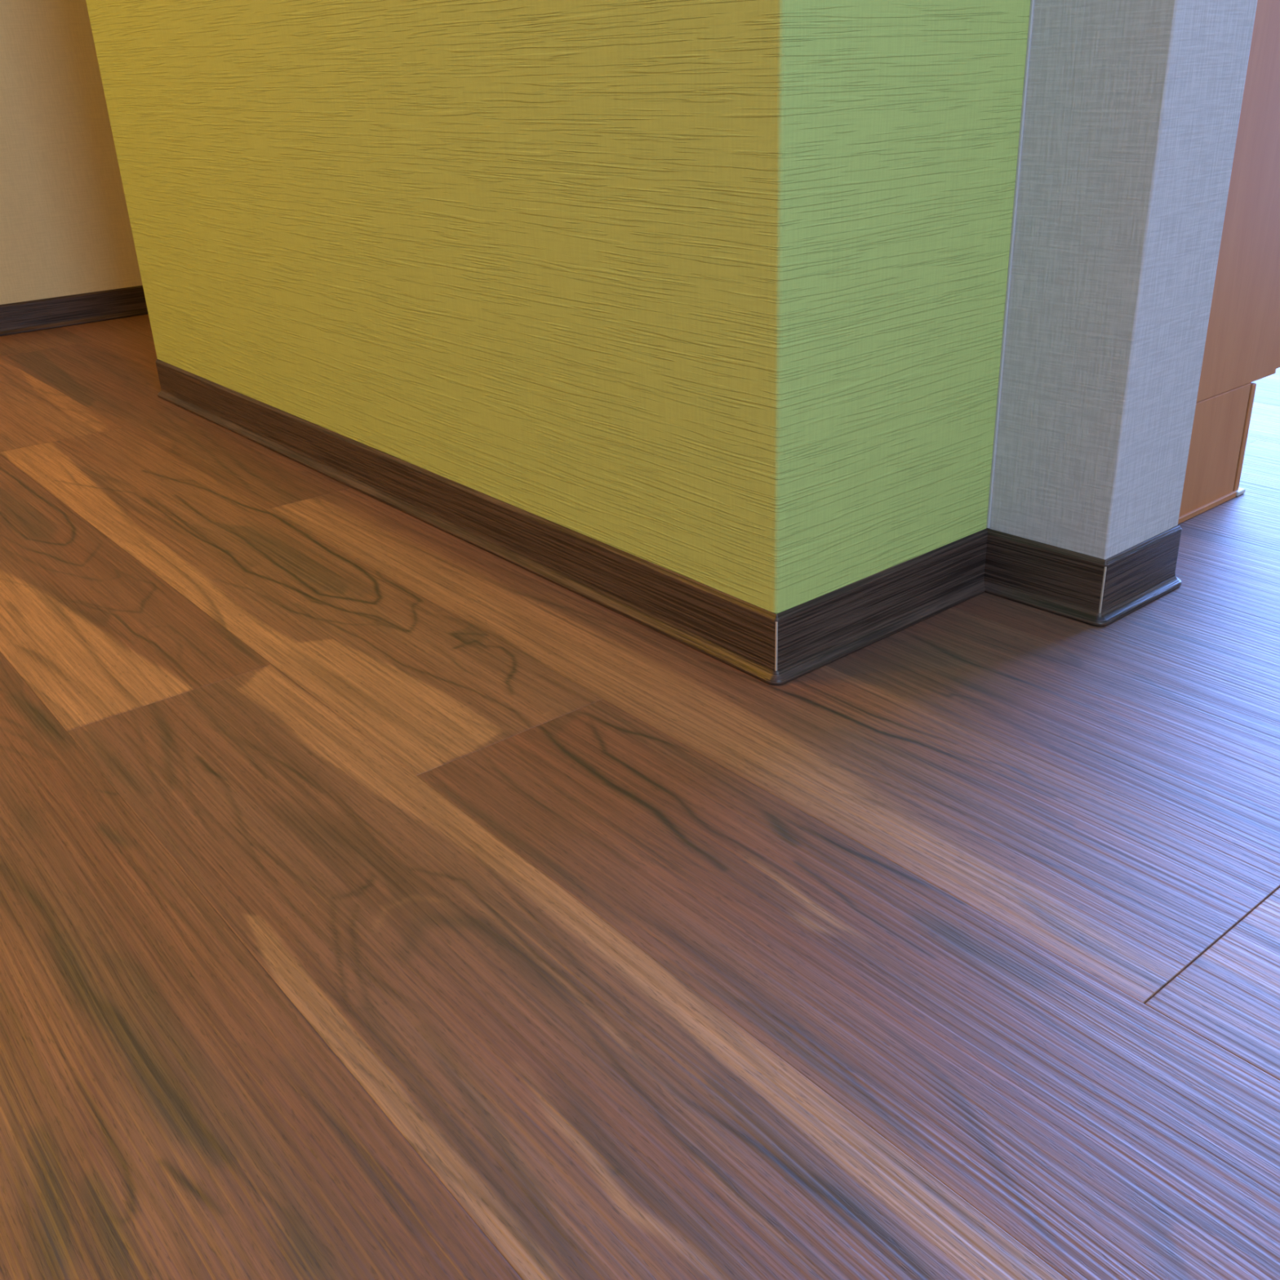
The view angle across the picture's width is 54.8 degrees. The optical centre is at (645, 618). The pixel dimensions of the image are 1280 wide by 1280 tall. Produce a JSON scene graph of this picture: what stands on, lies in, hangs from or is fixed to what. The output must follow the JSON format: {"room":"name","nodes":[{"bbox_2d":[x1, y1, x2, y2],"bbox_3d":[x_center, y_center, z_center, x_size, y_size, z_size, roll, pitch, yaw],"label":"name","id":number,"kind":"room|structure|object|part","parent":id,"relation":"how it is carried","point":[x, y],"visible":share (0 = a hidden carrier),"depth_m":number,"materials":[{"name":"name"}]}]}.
{"room":"hallway","nodes":[
{"label":"hallway","id":0,"kind":"room"},
{"bbox_2d":[0,0,142,304],"bbox_3d":[-1.817,-1.525,1.752,5.200,2.400,0.100,-21,30,-35],"label":"wall","id":1,"kind":"structure","parent":0,"point":[65,228],"depth_m":2.50,"materials":[{"name":"beige paint"}]},
{"bbox_2d":[0,285,148,336],"bbox_3d":[-1.740,-0.445,2.197,5.180,0.060,0.011,-21,30,-35],"label":"baseboard","id":2,"kind":"structure","parent":1,"relation":"attached to","point":[17,317],"depth_m":2.60,"materials":[{"name":"brown wood"}]},
{"bbox_2d":[85,0,1031,613],"bbox_3d":[0.388,-1.536,1.589,2.000,2.400,1.385,-21,30,-35],"label":"wall","id":3,"kind":"structure","parent":0,"point":[712,293],"depth_m":1.06,"materials":[{"name":"paper"}]},
{"bbox_2d":[155,359,1182,685],"bbox_3d":[-0.143,-0.224,1.576,0.431,0.060,1.526,-21,30,-35],"label":"baseboard","id":4,"kind":"structure","parent":3,"relation":"attached to","point":[780,648],"depth_m":1.14,"materials":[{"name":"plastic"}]},
{"bbox_2d":[986,0,1034,528],"bbox_3d":[0.280,-1.148,0.673,0.003,2.340,0.003,-21,30,-35],"label":"trim","id":5,"kind":"structure","parent":3,"relation":"attached to","point":[1032,2],"depth_m":1.05,"materials":[{"name":"grey"}]},
{"bbox_2d":[0,314,1279,1279],"bbox_3d":[0.338,0.104,0.949,6.838,0.050,4.968,-21,30,-35],"label":"floor","id":6,"kind":"structure","parent":0,"point":[383,896],"depth_m":0.76,"materials":[{"name":"brown wood"}]},
{"bbox_2d":[989,0,1257,559],"bbox_3d":[0.368,-1.122,0.682,0.129,2.400,0.119,-21,30,-35],"label":"wall pier","id":7,"kind":"object","parent":6,"relation":"on","point":[1132,112],"visible":0.85,"depth_m":1.01,"materials":[{"name":"white fabric"}]},
{"bbox_2d":[1177,0,1279,524],"bbox_3d":[0.390,-0.597,1.373,0.354,0.870,0.622,-21,30,-35],"label":"base cabinet","id":8,"kind":"object","parent":6,"relation":"on","point":[1242,344],"visible":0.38,"depth_m":1.26,"materials":[{"name":"orange wood"}]},
{"bbox_3d":[0.558,-0.550,1.135,0.312,0.710,0.018,-21,30,-35],"label":"panel","id":9,"kind":"part","parent":8,"relation":"part of","materials":[{"name":"orange wood"}]},
{"bbox_3d":[0.596,-0.642,1.331,0.021,0.704,0.297,-21,30,-35],"label":"door","id":10,"kind":"part","parent":8,"relation":"part of","materials":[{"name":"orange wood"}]}
]}

